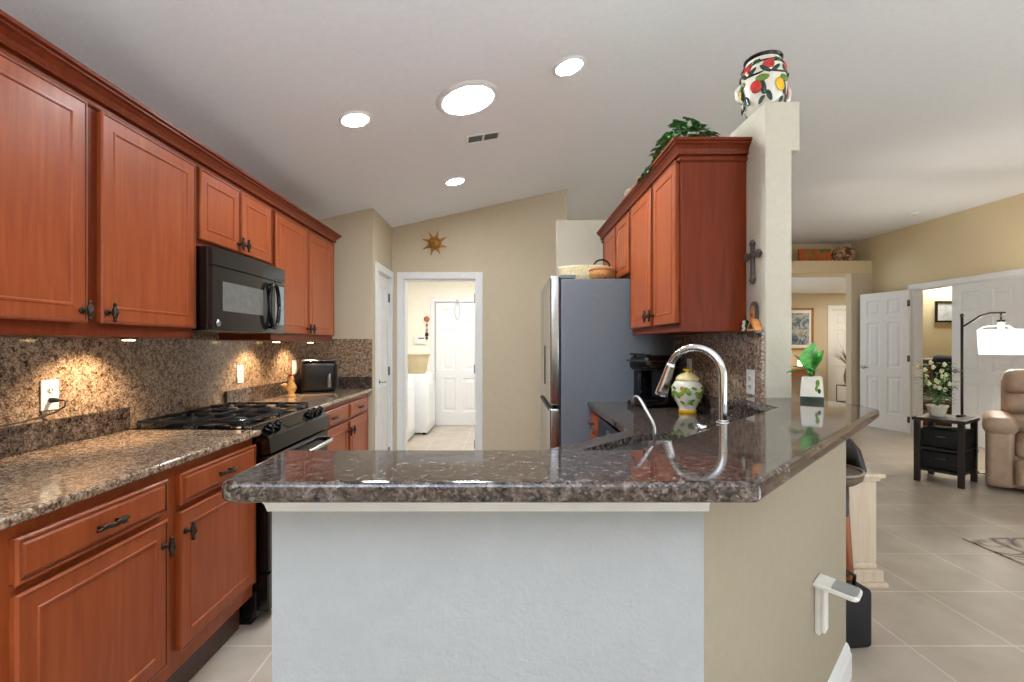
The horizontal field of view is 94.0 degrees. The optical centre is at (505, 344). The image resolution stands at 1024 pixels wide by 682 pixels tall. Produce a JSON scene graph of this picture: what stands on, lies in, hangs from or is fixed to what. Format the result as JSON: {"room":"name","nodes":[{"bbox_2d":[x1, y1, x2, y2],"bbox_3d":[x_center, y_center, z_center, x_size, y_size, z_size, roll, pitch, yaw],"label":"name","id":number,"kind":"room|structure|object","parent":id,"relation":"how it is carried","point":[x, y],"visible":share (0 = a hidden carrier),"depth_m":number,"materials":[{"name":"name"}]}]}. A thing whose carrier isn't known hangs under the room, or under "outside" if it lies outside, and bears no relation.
{"room":"kitchen","nodes":[
{"label":"kitchen","id":0,"kind":"room"},
{"bbox_2d":[0,333,305,429],"bbox_3d":[-1.830,0.080,0.650,0.120,2.450,7.300,0,0,0],"label":"wall","id":1,"kind":"structure","parent":0,"point":[200,333],"depth_m":2.32,"materials":[{"name":"beige paint"}]},
{"bbox_2d":[0,9,204,337],"bbox_3d":[-1.571,-0.474,1.625,0.388,0.889,1.130,0,0,0],"label":"upper cabinet","id":2,"kind":"object","parent":1,"relation":"attached to","point":[98,187],"visible":0.99,"depth_m":1.61,"materials":[{"name":"brown wood"}]},
{"bbox_2d":[0,333,371,458],"bbox_3d":[-1.487,0.163,2.650,0.564,0.457,3.299,0,0,0],"label":"backsplash","id":3,"kind":"structure","parent":1,"relation":"attached to","point":[108,385],"depth_m":2.24,"materials":[{"name":"brown stone"}]},
{"bbox_2d":[40,379,58,410],"bbox_3d":[-1.751,0.192,1.832,0.008,0.116,0.072,0,0,0],"label":"wall outlet","id":4,"kind":"object","parent":3,"relation":"attached to","point":[48,388],"visible":0.95,"depth_m":1.82,"materials":[{"name":"white plastic"}]},
{"bbox_2d":[0,397,66,426],"bbox_3d":[-1.727,0.243,1.436,0.048,0.084,0.831,0,0,0],"label":"power cord","id":5,"kind":"object","parent":4,"relation":"attached to","point":[50,400],"visible":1,"depth_m":1.81,"materials":[{"name":"black rubber"}]},
{"bbox_2d":[47,386,54,393],"bbox_3d":[-1.750,0.172,1.832,0.003,0.030,0.030,0,0,0],"label":"socket","id":6,"kind":"object","parent":4,"relation":"attached to","point":[50,389],"depth_m":1.83,"materials":[{"name":"white plastic"}]},
{"bbox_2d":[237,365,242,382],"bbox_3d":[-1.751,0.192,3.144,0.008,0.116,0.072,0,0,0],"label":"wall outlet","id":7,"kind":"object","parent":3,"relation":"attached to","point":[239,367],"visible":1,"depth_m":3.14,"materials":[{"name":"white plastic"}]},
{"bbox_2d":[193,145,279,264],"bbox_3d":[-1.571,-0.690,2.555,0.388,0.459,0.726,0,0,0],"label":"upper cabinet","id":8,"kind":"object","parent":1,"relation":"attached to","point":[234,209],"visible":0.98,"depth_m":2.47,"materials":[{"name":"brown wood"}]},
{"bbox_2d":[192,246,284,333],"bbox_3d":[-1.528,-0.262,2.554,0.449,0.390,0.722,0,0,0],"label":"microwave","id":9,"kind":"object","parent":8,"relation":"attached to","point":[236,293],"visible":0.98,"depth_m":2.39,"materials":[{"name":"black plastic"}]},
{"bbox_2d":[219,195,341,340],"bbox_3d":[-1.571,-0.474,3.468,0.388,0.889,1.096,0,0,0],"label":"upper cabinet","id":10,"kind":"object","parent":1,"relation":"attached to","point":[302,245],"visible":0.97,"depth_m":3.35,"materials":[{"name":"brown wood"}]},
{"bbox_2d":[319,208,375,449],"bbox_3d":[-1.545,0.025,4.350,0.690,2.560,0.100,0,0,0],"label":"wall","id":11,"kind":"structure","parent":0,"point":[355,251],"depth_m":4.30,"materials":[{"name":"beige paint"}]},
{"bbox_2d":[376,212,391,277],"bbox_3d":[-1.250,0.025,4.710,0.100,2.560,0.620,0,0,0],"label":"wall","id":12,"kind":"structure","parent":0,"point":[383,229],"depth_m":4.67,"materials":[{"name":"beige paint"}]},
{"bbox_2d":[379,274,389,449],"bbox_3d":[-1.202,0.307,4.704,0.102,1.985,0.498,0,0,0],"label":"door","id":13,"kind":"structure","parent":12,"relation":"in","point":[384,296],"depth_m":4.77,"materials":[{"name":"white paint"}]},
{"bbox_2d":[375,262,393,449],"bbox_3d":[-1.254,0.270,4.695,0.143,2.070,0.650,0,0,0],"label":"trim","id":14,"kind":"structure","parent":12,"relation":"attached to","point":[379,269],"depth_m":4.88,"materials":[{"name":"white paint"}]},
{"bbox_2d":[408,282,474,425],"bbox_3d":[-0.789,0.075,7.770,2.662,2.460,0.100,0,0,0],"label":"wall","id":15,"kind":"structure","parent":0,"point":[419,293],"depth_m":7.72,"materials":[{"name":"beige paint"}]},
{"bbox_2d":[414,336,424,343],"bbox_3d":[-1.392,-0.081,7.699,0.180,0.130,0.043,0,0,0],"label":"wall phone","id":16,"kind":"object","parent":15,"relation":"attached to","point":[417,339],"visible":1,"depth_m":7.68,"materials":[{"name":"white plastic"}]},
{"bbox_2d":[430,298,473,425],"bbox_3d":[-0.755,0.270,7.774,0.930,2.070,0.143,0,0,0],"label":"trim","id":17,"kind":"structure","parent":15,"relation":"attached to","point":[432,300],"depth_m":7.70,"materials":[{"name":"white paint"}]},
{"bbox_2d":[436,303,474,425],"bbox_3d":[-0.755,0.307,7.719,0.765,1.985,0.038,0,0,0],"label":"door","id":18,"kind":"structure","parent":15,"relation":"in","point":[455,338],"depth_m":7.70,"materials":[{"name":"white paint"}]},
{"bbox_2d":[392,189,566,449],"bbox_3d":[-0.679,-0.178,5.080,2.642,2.966,0.120,0,0,0],"label":"wall","id":19,"kind":"structure","parent":0,"point":[513,243],"depth_m":5.02,"materials":[{"name":"beige paint"}]},
{"bbox_2d":[422,230,446,254],"bbox_3d":[-0.750,-1.069,4.988,0.268,0.268,0.056,0,0,0],"label":"sun ornament","id":20,"kind":"object","parent":19,"relation":"attached to","point":[434,243],"visible":1,"depth_m":5.00,"materials":[{"name":"gold metal"}]},
{"bbox_2d":[397,272,482,449],"bbox_3d":[-0.695,0.270,5.074,0.897,2.070,0.143,0,0,0],"label":"trim","id":21,"kind":"structure","parent":19,"relation":"attached to","point":[403,278],"depth_m":5.00,"materials":[{"name":"white paint"}]},
{"bbox_2d":[272,511,703,681],"bbox_3d":[-0.035,0.790,0.983,0.836,1.030,0.120,0,0,0],"label":"wall","id":22,"kind":"structure","parent":0,"point":[358,596],"depth_m":0.92,"materials":[{"name":"white paint"}]},
{"bbox_2d":[263,503,709,510],"bbox_3d":[-0.044,0.297,0.970,0.869,0.045,0.146,0,0,0],"label":"trim","id":23,"kind":"structure","parent":22,"relation":"attached to","point":[269,506],"depth_m":0.91,"materials":[{"name":"white paint"}]},
{"bbox_2d":[0,0,1023,243],"bbox_3d":[2.100,-1.533,4.600,8.100,0.925,15.200,0,0,0],"label":"ceiling","id":24,"kind":"structure","parent":0,"point":[906,106],"depth_m":2.85,"materials":[{"name":"paint"}]},
{"bbox_2d":[338,110,371,127],"bbox_3d":[-0.874,-1.304,2.760,0.185,0.048,0.189,0,0,-5],"label":"recessed light","id":25,"kind":"object","parent":24,"relation":"in","point":[354,118],"visible":1,"depth_m":2.75,"materials":[{"name":"white paint"}]},
{"bbox_2d":[444,176,465,185],"bbox_3d":[-0.436,-1.400,4.083,0.185,0.048,0.189,0,0,-5],"label":"recessed light","id":26,"kind":"object","parent":24,"relation":"in","point":[453,181],"visible":1,"depth_m":4.07,"materials":[{"name":"white paint"}]},
{"bbox_2d":[436,80,498,115],"bbox_3d":[-0.227,-1.446,2.812,0.370,0.090,0.379,0,0,-4],"label":"recessed light","id":27,"kind":"object","parent":24,"relation":"attached to","point":[470,97],"visible":1,"depth_m":2.79,"materials":[{"name":"white paint"}]},
{"bbox_2d":[465,130,500,143],"bbox_3d":[-0.161,-1.460,3.350,0.245,0.063,0.124,0,0,-7],"label":"ceiling vent","id":28,"kind":"object","parent":24,"relation":"in","point":[492,135],"visible":1,"depth_m":3.34,"materials":[{"name":"metal"}]},
{"bbox_2d":[553,55,585,76],"bbox_3d":[0.356,-1.575,2.699,0.185,0.048,0.189,0,0,5],"label":"recessed light","id":29,"kind":"object","parent":24,"relation":"in","point":[570,65],"visible":1,"depth_m":2.69,"materials":[{"name":"white paint"}]},
{"bbox_2d":[556,220,605,275],"bbox_3d":[0.821,0.099,4.271,0.738,2.412,0.098,0,0,0],"label":"wall","id":30,"kind":"structure","parent":0,"point":[578,242],"depth_m":4.22,"materials":[{"name":"beige paint"}]},
{"bbox_2d":[189,402,1023,681],"bbox_3d":[3.500,1.355,4.600,13.400,0.100,15.200,0,0,0],"label":"floor","id":31,"kind":"structure","parent":0,"point":[951,609],"depth_m":2.58,"materials":[{"name":"tile"}]},
{"bbox_2d":[0,438,255,681],"bbox_3d":[-1.438,0.863,1.610,0.661,0.884,1.180,0,0,0],"label":"base cabinet","id":32,"kind":"object","parent":31,"relation":"on","point":[146,579],"visible":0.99,"depth_m":1.47,"materials":[{"name":"brown wood"}]},
{"bbox_2d":[0,430,260,530],"bbox_3d":[-1.452,0.406,1.604,0.633,0.029,1.208,0,0,0],"label":"countertop","id":33,"kind":"structure","parent":32,"relation":"on","point":[37,483],"depth_m":1.56,"materials":[{"name":"brown stone"}]},
{"bbox_2d":[132,402,332,624],"bbox_3d":[-1.386,0.827,2.587,0.699,0.956,0.753,0,0,0],"label":"stove","id":34,"kind":"object","parent":31,"relation":"on","point":[288,426],"visible":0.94,"depth_m":2.32,"materials":[{"name":"black metal"}]},
{"bbox_2d":[132,407,304,429],"bbox_3d":[-1.458,0.399,2.587,0.555,0.023,0.753,0,0,0],"label":"cooktop","id":35,"kind":"object","parent":34,"relation":"in","point":[257,424],"depth_m":2.32,"materials":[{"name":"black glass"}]},
{"bbox_2d":[323,393,367,449],"bbox_3d":[-1.472,0.863,3.632,0.591,0.884,1.320,0,0,0],"label":"base cabinet","id":36,"kind":"object","parent":31,"relation":"on","point":[348,419],"visible":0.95,"depth_m":3.73,"materials":[{"name":"brown wood"}]},
{"bbox_2d":[232,389,371,407],"bbox_3d":[-1.486,0.406,3.632,0.563,0.029,1.329,0,0,0],"label":"countertop","id":37,"kind":"structure","parent":36,"relation":"on","point":[324,400],"depth_m":3.55,"materials":[{"name":"brown stone"}]},
{"bbox_2d":[281,374,296,396],"bbox_3d":[-1.657,0.305,3.620,0.129,0.172,0.076,0,0,0],"label":"rooster figurine","id":38,"kind":"object","parent":37,"relation":"on","point":[290,387],"visible":1,"depth_m":3.60,"materials":[{"name":"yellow ceramic"}]},
{"bbox_2d":[301,359,337,393],"bbox_3d":[-1.528,0.253,3.912,0.280,0.276,0.210,0,0,-18],"label":"toaster","id":39,"kind":"object","parent":37,"relation":"on","point":[318,376],"visible":1,"depth_m":3.83,"materials":[{"name":"black metal"}]},
{"bbox_2d":[408,375,414,439],"bbox_3d":[-1.634,0.805,6.495,0.672,1.000,0.690,0,0,0],"label":"dryer","id":40,"kind":"object","parent":31,"relation":"on","point":[411,378],"visible":0.23,"depth_m":6.55,"materials":[{"name":"white metal"}]},
{"bbox_2d":[408,372,434,434],"bbox_3d":[-1.459,0.805,7.270,0.672,1.000,0.700,0,0,0],"label":"washer","id":41,"kind":"object","parent":31,"relation":"on","point":[424,383],"visible":0.41,"depth_m":6.92,"materials":[{"name":"white metal"}]},
{"bbox_2d":[408,354,429,373],"bbox_3d":[-1.335,0.277,7.100,0.412,0.294,0.318,0,0,0],"label":"laundry basket","id":42,"kind":"object","parent":41,"relation":"on","point":[417,363],"visible":0.71,"depth_m":6.99,"materials":[{"name":"plastic"}]},
{"bbox_2d":[588,411,600,438],"bbox_3d":[0.858,0.863,3.130,0.635,0.884,0.300,0,0,0],"label":"base cabinet","id":43,"kind":"object","parent":31,"relation":"on","point":[594,417],"visible":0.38,"depth_m":3.11,"materials":[{"name":"brown wood"}]},
{"bbox_2d":[547,402,730,449],"bbox_3d":[0.362,0.406,2.166,1.630,0.030,2.239,0,0,0],"label":"countertop","id":44,"kind":"structure","parent":43,"relation":"on","point":[634,425],"depth_m":2.38,"materials":[{"name":"stone"}]},
{"bbox_2d":[611,440,667,449],"bbox_3d":[0.566,0.505,1.810,0.372,0.169,0.652,0,0,45],"label":"sink","id":45,"kind":"object","parent":44,"relation":"in","point":[641,445],"visible":0.02,"depth_m":2.08,"materials":[{"name":"silver metal"}]},
{"bbox_2d":[631,395,655,445],"bbox_3d":[0.390,0.265,1.288,0.101,0.253,0.057,0,0,15],"label":"tap","id":46,"kind":"object","parent":44,"relation":"on","point":[644,407],"visible":0.56,"depth_m":1.28,"materials":[{"name":"silver metal"}]},
{"bbox_2d":[627,352,684,407],"bbox_3d":[0.945,0.220,3.097,0.294,0.343,0.284,0,0,-20],"label":"coffee maker","id":47,"kind":"object","parent":44,"relation":"on","point":[648,369],"visible":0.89,"depth_m":3.01,"materials":[{"name":"black plastic"}]},
{"bbox_2d":[635,398,656,401],"bbox_3d":[0.879,0.351,3.038,0.110,0.010,0.130,0,0,-20],"label":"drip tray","id":48,"kind":"object","parent":47,"relation":"on","point":[644,399],"depth_m":3.01,"materials":[{"name":"black metal"}]},
{"bbox_2d":[671,368,704,413],"bbox_3d":[1.050,0.263,2.759,0.181,0.256,0.181,0,0,0],"label":"ginger jar","id":49,"kind":"object","parent":44,"relation":"on","point":[687,391],"visible":1,"depth_m":2.71,"materials":[{"name":"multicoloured ceramic"}]},
{"bbox_2d":[655,344,729,426],"bbox_3d":[0.656,0.193,1.685,0.267,0.395,0.096,0,0,32],"label":"faucet","id":50,"kind":"object","parent":44,"relation":"on","point":[663,387],"visible":0.76,"depth_m":1.65,"materials":[{"name":"silver metal"}]},
{"bbox_2d":[694,423,706,431],"bbox_3d":[0.614,0.319,1.496,0.038,0.144,0.038,0,0,0],"label":"soap dispenser","id":51,"kind":"object","parent":44,"relation":"on","point":[701,427],"visible":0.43,"depth_m":1.49,"materials":[{"name":"silver metal"}]},
{"bbox_2d":[540,275,673,449],"bbox_3d":[0.729,0.410,3.740,0.862,1.790,0.900,0,0,0],"label":"refrigerator","id":52,"kind":"object","parent":31,"relation":"on","point":[587,339],"visible":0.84,"depth_m":3.29,"materials":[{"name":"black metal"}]},
{"bbox_2d":[558,259,612,278],"bbox_3d":[0.620,-0.554,3.720,0.426,0.187,0.304,0,0,0],"label":"wicker basket","id":53,"kind":"object","parent":52,"relation":"on","point":[581,271],"visible":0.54,"depth_m":3.59,"materials":[{"name":"beige wicker"}]},
{"bbox_2d":[589,267,615,278],"bbox_3d":[0.690,-0.503,3.420,0.192,0.085,0.192,0,0,0],"label":"wicker basket","id":54,"kind":"object","parent":52,"relation":"on","point":[599,272],"visible":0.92,"depth_m":3.34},
{"bbox_2d":[599,417,620,436],"bbox_3d":[0.851,0.820,2.675,0.639,0.770,0.600,0,0,0],"label":"dishwasher","id":55,"kind":"object","parent":31,"relation":"on","point":[605,428],"visible":0.08,"depth_m":2.76,"materials":[{"name":"grey metal"}]},
{"bbox_2d":[791,368,816,375],"bbox_3d":[6.417,0.915,10.650,0.800,0.780,0.400,0,0,0],"label":"console table","id":56,"kind":"object","parent":31,"relation":"on","point":[795,373],"visible":0.12,"depth_m":10.48,"materials":[{"name":"orange wood"}]},
{"bbox_2d":[836,385,845,402],"bbox_3d":[7.478,1.090,10.400,0.338,0.430,0.338,0,0,0],"label":"plant stand","id":57,"kind":"object","parent":31,"relation":"on","point":[836,385],"visible":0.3,"depth_m":10.55,"materials":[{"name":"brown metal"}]},
{"bbox_2d":[830,344,845,384],"bbox_3d":[7.479,0.344,10.424,0.826,1.062,0.888,0,0,-23],"label":"plant","id":58,"kind":"object","parent":57,"relation":"on","point":[843,354],"visible":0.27,"depth_m":10.43,"materials":[{"name":"brown plant"}]},
{"bbox_2d":[846,438,866,580],"bbox_3d":[1.551,0.858,2.373,0.396,0.896,0.387,0,0,36],"label":"bar stool","id":59,"kind":"object","parent":31,"relation":"on","point":[856,469],"visible":0.28,"depth_m":2.27,"materials":[{"name":"brown wood"}]},
{"bbox_2d":[846,569,871,647],"bbox_3d":[1.475,1.139,2.085,0.200,0.332,0.100,0,0,-7],"label":"tote bag","id":60,"kind":"object","parent":31,"relation":"on","point":[858,614],"visible":0.44,"depth_m":2.04,"materials":[{"name":"black fabric"}]},
{"bbox_2d":[849,468,888,587],"bbox_3d":[1.865,1.002,2.740,0.380,0.607,0.360,0,0,0],"label":"pedestal","id":61,"kind":"object","parent":31,"relation":"on","point":[862,496],"visible":0.18,"depth_m":2.60,"materials":[{"name":"beige wood"}]},
{"bbox_2d":[923,357,951,426],"bbox_3d":[6.846,0.730,7.628,0.960,1.050,0.860,0,0,35],"label":"armchair","id":62,"kind":"object","parent":31,"relation":"on","point":[925,359],"visible":0.02,"depth_m":7.50,"materials":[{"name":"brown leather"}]},
{"bbox_2d":[932,355,951,396],"bbox_3d":[7.187,0.505,7.731,0.440,0.680,0.380,0,0,35],"label":"throw blanket","id":63,"kind":"object","parent":62,"relation":"on","point":[940,359],"visible":0.34,"depth_m":7.66,"materials":[{"name":"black fabric"}]},
{"bbox_2d":[912,413,979,488],"bbox_3d":[4.220,0.998,4.580,0.474,0.615,0.384,0,0,-34],"label":"side table","id":64,"kind":"object","parent":31,"relation":"on","point":[961,422],"visible":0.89,"depth_m":4.52,"materials":[{"name":"brown wood"}]},
{"bbox_2d":[913,360,963,416],"bbox_3d":[4.185,0.419,4.619,0.384,0.542,0.385,0,0,-36],"label":"potted flowers","id":65,"kind":"object","parent":64,"relation":"on","point":[937,410],"visible":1,"depth_m":4.59,"materials":[{"name":"green plant"}]},
{"bbox_2d":[921,425,973,449],"bbox_3d":[4.214,0.885,4.565,0.376,0.170,0.318,0,0,-34],"label":"storage bin","id":66,"kind":"object","parent":64,"relation":"on","point":[945,437],"visible":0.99,"depth_m":4.49,"materials":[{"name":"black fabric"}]},
{"bbox_2d":[921,449,973,472],"bbox_3d":[4.214,1.090,4.565,0.376,0.170,0.318,0,0,-34],"label":"storage bin","id":67,"kind":"object","parent":64,"relation":"on","point":[940,460],"visible":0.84,"depth_m":4.48,"materials":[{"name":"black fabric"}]},
{"bbox_2d":[920,467,974,475],"bbox_3d":[4.220,1.185,4.580,0.430,0.020,0.340,0,0,-34],"label":"shelf","id":68,"kind":"object","parent":64,"relation":"attached to","point":[958,473],"depth_m":4.44,"materials":[{"name":"brown wood"}]},
{"bbox_2d":[920,446,974,452],"bbox_3d":[4.220,0.980,4.580,0.430,0.020,0.340,0,0,-34],"label":"shelf","id":69,"kind":"object","parent":64,"relation":"attached to","point":[923,447],"depth_m":4.43,"materials":[{"name":"brown wood"}]},
{"bbox_2d":[960,312,1023,473],"bbox_3d":[4.958,0.479,4.950,0.713,1.652,0.356,0,0,0],"label":"floor lamp","id":70,"kind":"object","parent":31,"relation":"on","point":[1000,341],"visible":0.81,"depth_m":4.90,"materials":[{"name":"brown metal"}]},
{"bbox_2d":[997,313,1004,322],"bbox_3d":[5.137,-0.283,4.950,0.064,0.111,0.064,0,0,0],"label":"socket","id":71,"kind":"object","parent":70,"relation":"attached to","point":[998,321],"depth_m":4.94,"materials":[{"name":"brown metal"}]},
{"bbox_2d":[962,538,1023,564],"bbox_3d":[4.135,1.300,2.055,2.130,0.008,2.310,0,0,0],"label":"area rug","id":72,"kind":"object","parent":31,"relation":"on","point":[1011,548],"visible":1,"depth_m":3.08,"materials":[{"name":"fabric"}]},
{"bbox_2d":[978,369,1023,489],"bbox_3d":[4.927,0.768,4.335,0.957,1.071,0.956,0,0,45],"label":"recliner","id":73,"kind":"object","parent":31,"relation":"on","point":[1004,429],"visible":0.99,"depth_m":4.27,"materials":[{"name":"beige leather"}]},
{"bbox_2d":[1002,369,1023,392],"bbox_3d":[5.147,0.358,4.517,0.620,0.250,0.242,0,0,45],"label":"cushion","id":74,"kind":"object","parent":73,"relation":"on","point":[1012,379],"depth_m":4.61,"materials":[{"name":"beige leather"}]},
{"bbox_2d":[1002,393,1023,413],"bbox_3d":[5.112,0.567,4.482,0.620,0.214,0.207,0,0,45],"label":"cushion","id":75,"kind":"object","parent":73,"relation":"on","point":[1012,403],"depth_m":4.59,"materials":[{"name":"beige leather"}]},
{"bbox_2d":[1012,413,1023,433],"bbox_3d":[5.086,0.764,4.456,0.600,0.212,0.197,0,0,45],"label":"cushion","id":76,"kind":"object","parent":73,"relation":"on","point":[1019,417],"depth_m":4.54,"materials":[{"name":"beige leather"}]},
{"bbox_2d":[674,102,799,397],"bbox_3d":[1.258,0.099,3.244,0.157,2.412,2.151,0,0,0],"label":"wall","id":77,"kind":"structure","parent":0,"point":[774,127],"depth_m":2.17,"materials":[{"name":"beige paint"}]},
{"bbox_2d":[597,199,630,278],"bbox_3d":[0.986,-0.733,3.727,0.383,0.525,0.982,0,0,0],"label":"upper cabinet","id":78,"kind":"object","parent":77,"relation":"attached to","point":[614,234],"visible":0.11,"depth_m":3.54,"materials":[{"name":"brown wood"}]},
{"bbox_2d":[624,137,751,334],"bbox_3d":[0.986,-0.530,2.757,0.383,0.929,0.956,0,0,0],"label":"upper cabinet","id":79,"kind":"object","parent":77,"relation":"attached to","point":[688,212],"visible":1,"depth_m":2.33,"materials":[{"name":"brown wood"}]},
{"bbox_2d":[637,117,719,181],"bbox_3d":[0.931,-1.074,2.568,0.338,0.274,0.612,0,0,0],"label":"ivy","id":80,"kind":"object","parent":79,"relation":"on","point":[696,126],"visible":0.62,"depth_m":2.46,"materials":[{"name":"plant"}]},
{"bbox_2d":[675,330,764,421],"bbox_3d":[1.157,0.162,2.728,0.044,0.458,1.113,0,0,0],"label":"backsplash","id":81,"kind":"structure","parent":77,"relation":"attached to","point":[740,351],"depth_m":2.46,"materials":[{"name":"brown stone"}]},
{"bbox_2d":[746,369,754,394],"bbox_3d":[1.159,0.175,2.265,0.008,0.116,0.072,0,0,0],"label":"wall outlet","id":82,"kind":"object","parent":81,"relation":"attached to","point":[750,374],"visible":1,"depth_m":2.26,"materials":[{"name":"white plastic"}]},
{"bbox_2d":[746,319,761,330],"bbox_3d":[1.155,-0.095,2.222,0.035,0.055,0.084,0,0,0],"label":"napkin holder","id":83,"kind":"object","parent":81,"relation":"on","point":[754,324],"visible":0.94,"depth_m":2.21,"materials":[{"name":"brown wood"}]},
{"bbox_2d":[743,239,761,283],"bbox_3d":[1.167,-0.395,2.265,0.022,0.212,0.152,0,0,0],"label":"wall cross","id":84,"kind":"object","parent":77,"relation":"attached to","point":[752,254],"visible":1,"depth_m":2.25,"materials":[{"name":"grey metal"}]},
{"bbox_2d":[750,302,758,318],"bbox_3d":[1.167,-0.142,2.250,0.022,0.125,0.056,0,0,0],"label":"wall plaque","id":85,"kind":"object","parent":77,"relation":"attached to","point":[754,308],"visible":0.56,"depth_m":2.23,"materials":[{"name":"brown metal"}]},
{"bbox_2d":[735,50,790,118],"bbox_3d":[1.245,-1.242,2.310,0.213,0.271,0.224,0,0,-40],"label":"vase","id":86,"kind":"object","parent":77,"relation":"on","point":[764,75],"visible":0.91,"depth_m":2.23,"materials":[{"name":"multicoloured ceramic"}]},
{"bbox_2d":[704,441,845,681],"bbox_3d":[0.886,0.790,1.527,0.301,1.030,1.570,0,0,37],"label":"wall","id":87,"kind":"structure","parent":0,"point":[763,559],"depth_m":1.25,"materials":[{"name":"beige paint"}]},
{"bbox_2d":[222,398,878,502],"bbox_3d":[0.517,0.257,1.343,2.244,0.037,0.759,0,0,-35],"label":"countertop","id":88,"kind":"structure","parent":87,"relation":"on","point":[744,460],"depth_m":0.90,"materials":[{"name":"stone"}]},
{"bbox_2d":[786,342,823,401],"bbox_3d":[1.275,0.112,2.038,0.140,0.252,0.138,0,0,33],"label":"potted plant","id":89,"kind":"object","parent":88,"relation":"on","point":[811,390],"visible":1,"depth_m":2.02,"materials":[{"name":"green plant"}]},
{"bbox_2d":[813,573,862,634],"bbox_3d":[1.045,0.838,1.501,0.090,0.174,0.118,0,0,-45],"label":"wall bracket","id":90,"kind":"object","parent":87,"relation":"attached to","point":[823,584],"visible":1,"depth_m":1.51,"materials":[{"name":"white plastic"}]},
{"bbox_2d":[813,573,862,601],"bbox_3d":[1.045,0.764,1.501,0.118,0.026,0.090,0,0,45],"label":"tray","id":91,"kind":"object","parent":90,"relation":"on","point":[823,584],"depth_m":1.49,"materials":[{"name":"white plastic"}]},
{"bbox_2d":[828,642,851,681],"bbox_3d":[0.561,1.238,1.347,2.220,0.135,0.572,0,0,-32],"label":"baseboard","id":92,"kind":"structure","parent":87,"relation":"attached to","point":[842,671],"depth_m":1.79,"materials":[{"name":"white paint"}]},
{"bbox_2d":[791,293,845,400],"bbox_3d":[6.600,0.055,10.960,5.200,2.500,0.120,0,0,0],"label":"wall","id":93,"kind":"structure","parent":0,"point":[820,302],"depth_m":10.90,"materials":[{"name":"beige paint"}]},
{"bbox_2d":[791,308,813,349],"bbox_3d":[6.718,-0.366,10.885,0.600,0.960,0.030,0,0,0],"label":"framed picture","id":94,"kind":"object","parent":93,"relation":"attached to","point":[802,319],"visible":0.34,"depth_m":10.88,"materials":[{"name":"paper"}]},
{"bbox_2d":[792,313,808,344],"bbox_3d":[6.718,-0.366,10.885,0.400,0.720,0.006,0,0,0],"label":"print","id":95,"kind":"object","parent":94,"relation":"attached to","point":[800,321],"depth_m":10.88},
{"bbox_2d":[828,305,845,400],"bbox_3d":[7.815,0.200,10.954,0.930,2.210,0.143,0,0,0],"label":"trim","id":96,"kind":"structure","parent":93,"relation":"attached to","point":[830,307],"depth_m":10.88,"materials":[{"name":"white paint"}]},
{"bbox_2d":[832,310,845,401],"bbox_3d":[7.806,0.245,10.942,0.768,2.110,0.052,0,0,0],"label":"door","id":97,"kind":"structure","parent":93,"relation":"in","point":[838,316],"depth_m":10.93,"materials":[{"name":"white paint"}]},
{"bbox_2d":[791,277,845,292],"bbox_3d":[6.300,-1.202,9.710,4.800,0.045,2.580,0,0,0],"label":"ceiling","id":98,"kind":"structure","parent":0,"point":[798,284],"depth_m":9.38,"materials":[{"name":"paint"}]},
{"bbox_2d":[791,261,871,276],"bbox_3d":[5.100,-1.281,8.065,1.800,0.202,0.490,0,0,0],"label":"wall ledge","id":99,"kind":"object","parent":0,"point":[798,268],"visible":0.57,"depth_m":7.82,"materials":[{"name":"beige paint"}]},
{"bbox_2d":[798,249,831,260],"bbox_3d":[5.186,-1.495,8.011,0.540,0.227,0.062,0,0,0],"label":"landscape painting","id":100,"kind":"object","parent":99,"relation":"on","point":[803,254],"visible":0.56,"depth_m":7.99,"materials":[{"name":"paint"}]},
{"bbox_2d":[831,246,855,260],"bbox_3d":[5.666,-1.518,8.020,0.344,0.270,0.344,0,0,0],"label":"bowl","id":101,"kind":"object","parent":99,"relation":"on","point":[842,253],"visible":0.79,"depth_m":7.91,"materials":[{"name":"ceramic"}]},
{"bbox_2d":[791,244,951,356],"bbox_3d":[3.550,-0.245,8.360,11.300,3.100,0.120,0,0,0],"label":"wall","id":102,"kind":"structure","parent":0,"point":[937,336],"depth_m":8.30,"materials":[{"name":"yellow paint"}]},
{"bbox_2d":[935,301,951,321],"bbox_3d":[7.870,-0.580,8.284,0.820,0.370,0.030,0,0,0],"label":"picture","id":103,"kind":"object","parent":102,"relation":"attached to","point":[943,309],"visible":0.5,"depth_m":8.29,"materials":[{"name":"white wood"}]},
{"bbox_2d":[938,303,951,319],"bbox_3d":[7.870,-0.580,8.291,0.780,0.330,0.012,0,0,0],"label":"print","id":104,"kind":"object","parent":103,"relation":"attached to","point":[944,309],"depth_m":8.29},
{"bbox_2d":[851,193,1023,433],"bbox_3d":[6.060,-0.245,2.650,0.120,3.100,11.300,0,0,0],"label":"wall","id":105,"kind":"structure","parent":0,"point":[989,237],"depth_m":6.42,"materials":[{"name":"beige paint"}]},
{"bbox_2d":[846,273,871,404],"bbox_3d":[5.830,0.062,7.880,0.340,2.485,0.120,0,0,0],"label":"door frame","id":106,"kind":"structure","parent":105,"relation":"attached to","point":[857,284],"depth_m":7.82,"materials":[{"name":"beige paint"}]},
{"bbox_2d":[860,290,910,432],"bbox_3d":[5.824,0.242,7.368,0.102,2.115,0.753,0,0,-15],"label":"door","id":107,"kind":"structure","parent":105,"relation":"in","point":[885,317],"depth_m":7.33,"materials":[{"name":"white paint"}]},
{"bbox_2d":[908,268,1023,433],"bbox_3d":[6.053,0.207,6.260,0.143,2.195,1.670,0,0,0],"label":"trim","id":108,"kind":"structure","parent":105,"relation":"attached to","point":[916,289],"depth_m":7.01,"materials":[{"name":"white paint"}]},
{"bbox_2d":[952,276,1023,447],"bbox_3d":[6.007,0.242,5.975,0.102,2.115,0.930,0,0,0],"label":"door","id":109,"kind":"structure","parent":105,"relation":"in","point":[983,373],"depth_m":6.05,"materials":[{"name":"white paint"}]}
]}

